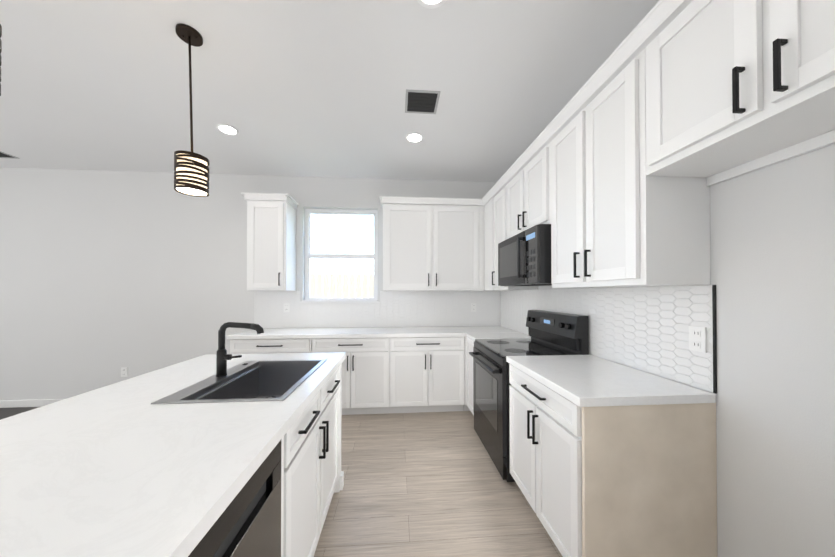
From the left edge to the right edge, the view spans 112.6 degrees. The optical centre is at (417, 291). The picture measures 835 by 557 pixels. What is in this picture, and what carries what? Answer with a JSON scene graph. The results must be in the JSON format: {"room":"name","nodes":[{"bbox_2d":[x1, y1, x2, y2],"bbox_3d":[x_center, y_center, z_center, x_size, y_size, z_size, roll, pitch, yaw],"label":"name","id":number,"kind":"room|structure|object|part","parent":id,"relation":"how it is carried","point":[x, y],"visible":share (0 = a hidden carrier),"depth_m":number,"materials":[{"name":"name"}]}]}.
{"room":"kitchen","nodes":[
{"label":"kitchen","id":0,"kind":"room"},
{"bbox_2d":[0,167,495,400],"bbox_3d":[-2.783,-0.051,3.573,8.115,2.880,0.140,0,0,-4],"label":"wall","id":1,"kind":"structure","parent":0,"point":[106,278],"depth_m":3.44,"materials":[{"name":"white paint"}]},
{"bbox_2d":[0,399,63,407],"bbox_3d":[-4.355,1.345,3.365,4.608,0.085,0.016,0,0,-4],"label":"baseboard","id":2,"kind":"structure","parent":1,"relation":"attached to","point":[21,403],"depth_m":3.32,"materials":[{"name":"white wood"}]},
{"bbox_2d":[121,367,127,376],"bbox_3d":[-3.612,0.993,3.427,0.072,0.115,0.008,0,0,-4],"label":"outlet","id":3,"kind":"object","parent":1,"relation":"attached to","point":[124,371],"visible":1,"depth_m":3.42,"materials":[{"name":"white plastic"}]},
{"bbox_2d":[245,192,296,290],"bbox_3d":[-1.778,-0.573,3.409,0.445,1.122,0.338,0,0,-4],"label":"upper cabinet","id":4,"kind":"object","parent":1,"relation":"attached to","point":[271,217],"depth_m":3.25,"materials":[{"name":"white paint"}]},
{"bbox_2d":[300,209,379,302],"bbox_3d":[-1.009,-0.474,3.690,1.020,1.248,0.165,0,0,-4],"label":"double-hung window","id":5,"kind":"structure","parent":1,"relation":"in","point":[308,249],"depth_m":3.73,"materials":[{"name":"white plastic"}]},
{"bbox_2d":[381,196,480,290],"bbox_3d":[0.167,-0.572,3.553,1.195,1.122,0.338,0,0,-4],"label":"upper cabinet","id":6,"kind":"object","parent":1,"relation":"attached to","point":[430,243],"depth_m":3.39,"materials":[{"name":"white paint"}]},
{"bbox_2d":[254,285,716,393],"bbox_3d":[-0.382,0.219,2.388,3.219,0.478,2.570,0,0,-4],"label":"tile backsplash","id":7,"kind":"structure","parent":1,"relation":"attached to","point":[646,329],"depth_m":2.01,"materials":[{"name":"white tile"}]},
{"bbox_2d":[284,303,289,311],"bbox_3d":[-1.677,0.209,3.571,0.072,0.115,0.008,0,0,-4],"label":"outlet","id":8,"kind":"object","parent":7,"relation":"attached to","point":[286,307],"visible":1,"depth_m":3.57,"materials":[{"name":"white plastic"}]},
{"bbox_2d":[471,303,475,311],"bbox_3d":[0.756,0.215,3.750,0.072,0.115,0.008,0,0,-4],"label":"outlet","id":9,"kind":"object","parent":7,"relation":"attached to","point":[473,307],"visible":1,"depth_m":3.75,"materials":[{"name":"white plastic"}]},
{"bbox_2d":[689,326,706,352],"bbox_3d":[1.302,0.220,1.296,0.008,0.115,0.072,0,0,-4],"label":"outlet","id":10,"kind":"object","parent":7,"relation":"attached to","point":[697,339],"visible":1,"depth_m":1.29,"materials":[{"name":"white plastic"}]},
{"bbox_2d":[0,407,562,556],"bbox_3d":[-2.527,1.410,0.100,8.115,0.100,7.080,0,0,-4],"label":"floor","id":11,"kind":"structure","parent":0,"point":[427,484],"depth_m":1.86,"materials":[{"name":"brown wood"}]},
{"bbox_2d":[184,358,344,556],"bbox_3d":[-0.745,0.925,0.700,0.658,0.880,2.525,0,0,-4],"label":"kitchen island","id":12,"kind":"object","parent":11,"relation":"on","point":[281,508],"depth_m":1.04,"materials":[{"name":"white paint"}]},
{"bbox_2d":[0,354,267,485],"bbox_3d":[-1.191,0.465,0.698,0.487,0.040,2.680,0,0,-4],"label":"island countertop","id":13,"kind":"structure","parent":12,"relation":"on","point":[29,440],"depth_m":0.99,"materials":[{"name":"white stone"}]},
{"bbox_2d":[0,352,345,556],"bbox_3d":[-0.692,0.466,0.735,0.513,0.040,2.680,0,0,-4],"label":"island countertop","id":14,"kind":"structure","parent":12,"relation":"on","point":[151,487],"depth_m":0.65,"materials":[{"name":"white stone"}]},
{"bbox_2d":[148,358,327,405],"bbox_3d":[-0.831,0.558,1.474,0.510,0.223,0.705,0,0,-4],"label":"sink","id":15,"kind":"object","parent":14,"relation":"in","point":[253,379],"depth_m":1.64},
{"bbox_2d":[188,440,280,556],"bbox_3d":[-0.735,0.927,0.674,0.584,0.877,0.495,0,0,-4],"label":"dishwasher","id":16,"kind":"object","parent":12,"relation":"in","point":[249,524],"depth_m":0.76,"materials":[{"name":"silver"}]},
{"bbox_2d":[230,338,317,353],"bbox_3d":[-1.568,0.947,3.282,0.914,0.880,0.599,0,0,-4],"label":"base cabinet","id":17,"kind":"object","parent":11,"relation":"on","point":[295,345],"depth_m":2.99,"materials":[{"name":"white paint"}]},
{"bbox_2d":[226,326,510,338],"bbox_3d":[-0.441,0.487,3.350,3.193,0.040,0.617,0,0,-4],"label":"countertop","id":18,"kind":"structure","parent":17,"relation":"on","point":[357,332],"depth_m":3.16,"materials":[{"name":"white stone"}]},
{"bbox_2d":[318,337,381,414],"bbox_3d":[-0.754,0.947,3.342,0.980,0.880,0.599,0,0,-4],"label":"base cabinet","id":19,"kind":"object","parent":11,"relation":"on","point":[362,364],"depth_m":3.06,"materials":[{"name":"white paint"}]},
{"bbox_2d":[382,337,465,413],"bbox_3d":[0.081,0.947,3.373,0.949,0.880,0.660,0,0,-4],"label":"base cabinet","id":20,"kind":"object","parent":11,"relation":"on","point":[420,374],"depth_m":3.11,"materials":[{"name":"white paint"}]},
{"bbox_2d":[466,330,530,340],"bbox_3d":[0.872,0.483,2.933,0.633,0.040,0.358,0,0,-4],"label":"countertop","id":21,"kind":"structure","parent":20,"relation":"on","point":[471,334],"depth_m":3.00,"materials":[{"name":"white stone"}]},
{"bbox_2d":[466,337,473,415],"bbox_3d":[0.871,0.944,2.966,0.632,0.880,0.432,0,0,-4],"label":"base cabinet","id":22,"kind":"object","parent":11,"relation":"on","point":[469,343],"depth_m":3.05,"materials":[{"name":"white paint"}]},
{"bbox_2d":[469,310,588,481],"bbox_3d":[0.864,0.779,2.367,0.697,1.200,0.760,0,0,-4],"label":"electric range","id":23,"kind":"object","parent":11,"relation":"on","point":[554,333],"visible":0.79,"depth_m":2.19,"materials":[{"name":"black metal"}]},
{"bbox_2d":[509,364,716,556],"bbox_3d":[0.979,0.933,1.592,0.619,0.880,0.786,0,0,-4],"label":"base cabinet","id":24,"kind":"object","parent":11,"relation":"on","point":[623,481],"depth_m":1.21,"materials":[{"name":"white paint"}]},
{"bbox_2d":[506,355,714,406],"bbox_3d":[0.966,0.472,1.594,0.624,0.040,0.796,0,0,-4],"label":"countertop","id":25,"kind":"structure","parent":24,"relation":"on","point":[586,381],"depth_m":1.38,"materials":[{"name":"white stone"}]},
{"bbox_2d":[0,0,658,181],"bbox_3d":[-2.527,-1.579,0.125,8.115,0.120,7.080,0,0,-4],"label":"ceiling","id":26,"kind":"structure","parent":0,"point":[309,88],"depth_m":1.98,"materials":[{"name":"paint"}]},
{"bbox_2d":[0,24,1,95],"bbox_3d":[-1.315,-1.058,0.787,0.160,0.912,0.160,0,0,-4],"label":"pendant light","id":27,"kind":"object","parent":26,"relation":"hanging from","point":[0,55],"visible":1,"depth_m":0.84,"materials":[{"name":"brown metal"}]},
{"bbox_2d":[0,151,19,158],"bbox_3d":[-4.614,-1.492,3.028,0.320,0.006,0.160,0,0,-4],"label":"ceiling vent","id":28,"kind":"object","parent":26,"relation":"in","point":[4,155],"visible":0.98,"depth_m":3.07,"materials":[{"name":"grey metal"}]},
{"bbox_2d":[174,23,208,196],"bbox_3d":[-1.313,-1.042,1.624,0.162,0.930,0.160,0,0,-4],"label":"pendant light","id":29,"kind":"object","parent":26,"relation":"hanging from","point":[191,173],"visible":1,"depth_m":1.59,"materials":[{"name":"brown metal"}]},
{"bbox_2d":[216,124,239,135],"bbox_3d":[-1.756,-1.496,2.578,0.184,0.005,0.184,0,0,-4],"label":"recessed light","id":30,"kind":"object","parent":26,"relation":"in","point":[228,129],"visible":1,"depth_m":2.57,"materials":[{"name":"white plastic"}]},
{"bbox_2d":[405,132,423,142],"bbox_3d":[-0.029,-1.495,2.711,0.184,0.005,0.184,0,0,-4],"label":"recessed light","id":31,"kind":"object","parent":26,"relation":"in","point":[413,137],"visible":1,"depth_m":2.70,"materials":[{"name":"white plastic"}]},
{"bbox_2d":[405,89,440,113],"bbox_3d":[0.034,-1.499,2.209,0.260,0.006,0.260,0,0,-4],"label":"ceiling vent","id":32,"kind":"object","parent":26,"relation":"in","point":[422,101],"visible":1,"depth_m":2.19,"materials":[{"name":"grey metal"}]},
{"bbox_2d":[417,0,446,8],"bbox_3d":[0.074,-1.506,1.389,0.184,0.005,0.184,0,0,-4],"label":"recessed light","id":33,"kind":"object","parent":26,"relation":"in","point":[431,4],"visible":1,"depth_m":1.45,"materials":[{"name":"white plastic"}]},
{"bbox_2d":[501,144,834,556],"bbox_3d":[1.449,-0.077,0.406,0.140,2.880,6.780,0,0,-4],"label":"wall","id":34,"kind":"structure","parent":0,"point":[772,228],"depth_m":1.03,"materials":[{"name":"white paint"}]},
{"bbox_2d":[481,240,484,290],"bbox_3d":[0.950,-0.572,3.621,0.378,1.122,0.318,0,0,-4],"label":"upper cabinet","id":35,"kind":"object","parent":34,"relation":"attached to","point":[482,241],"depth_m":3.45,"materials":[{"name":"white paint"}]},
{"bbox_2d":[481,188,492,290],"bbox_3d":[1.003,-0.575,3.249,0.329,1.122,0.383,0,0,-4],"label":"upper cabinet","id":36,"kind":"object","parent":34,"relation":"attached to","point":[487,210],"depth_m":3.28,"materials":[{"name":"white paint"}]},
{"bbox_3d":[0.977,-1.111,1.929,0.160,0.072,3.031,0,0,-4],"label":"crown","id":37,"kind":"part","parent":36,"relation":"part of","materials":[{"name":"white paint"}]},
{"bbox_2d":[493,176,537,290],"bbox_3d":[1.025,-0.577,2.948,0.329,1.122,0.369,0,0,-4],"label":"upper cabinet","id":38,"kind":"object","parent":34,"relation":"attached to","point":[499,188],"depth_m":2.97,"materials":[{"name":"white paint"}]},
{"bbox_2d":[505,128,548,239],"bbox_3d":[1.067,-0.812,2.378,0.329,0.662,0.774,0,0,-4],"label":"upper cabinet","id":39,"kind":"object","parent":34,"relation":"attached to","point":[526,183],"depth_m":2.28,"materials":[{"name":"white paint"}]},
{"bbox_2d":[498,224,551,285],"bbox_3d":[1.006,-0.265,2.373,0.450,0.425,0.765,0,0,-4],"label":"microwave","id":40,"kind":"object","parent":39,"relation":"attached to","point":[524,258],"visible":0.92,"depth_m":2.15,"materials":[{"name":"black metal"}]},
{"bbox_2d":[549,36,716,287],"bbox_3d":[1.123,-0.588,1.614,0.329,1.122,0.750,0,0,-4],"label":"upper cabinet","id":41,"kind":"object","parent":34,"relation":"attached to","point":[611,228],"depth_m":1.38,"materials":[{"name":"white paint"}]},
{"bbox_2d":[633,0,834,179],"bbox_3d":[1.181,-0.835,0.833,0.329,0.642,0.818,0,0,-4],"label":"upper cabinet","id":42,"kind":"object","parent":34,"relation":"attached to","point":[669,114],"depth_m":0.94,"materials":[{"name":"white paint"}]},
{"label":"outside","id":43,"kind":"structure","parent":0,"visible":0},
{"bbox_3d":[-1.581,1.542,8.768,22.000,0.020,10.050,0,0,-4],"label":"ground","id":44,"kind":"structure","parent":43,"visible":0},
{"bbox_2d":[310,273,373,297],"bbox_3d":[-0.870,0.540,6.678,9.108,1.950,0.060,0,0,-4],"label":"fence","id":45,"kind":"object","parent":44,"relation":"on","point":[350,281],"depth_m":6.58,"materials":[{"name":"white wood"}]}
]}

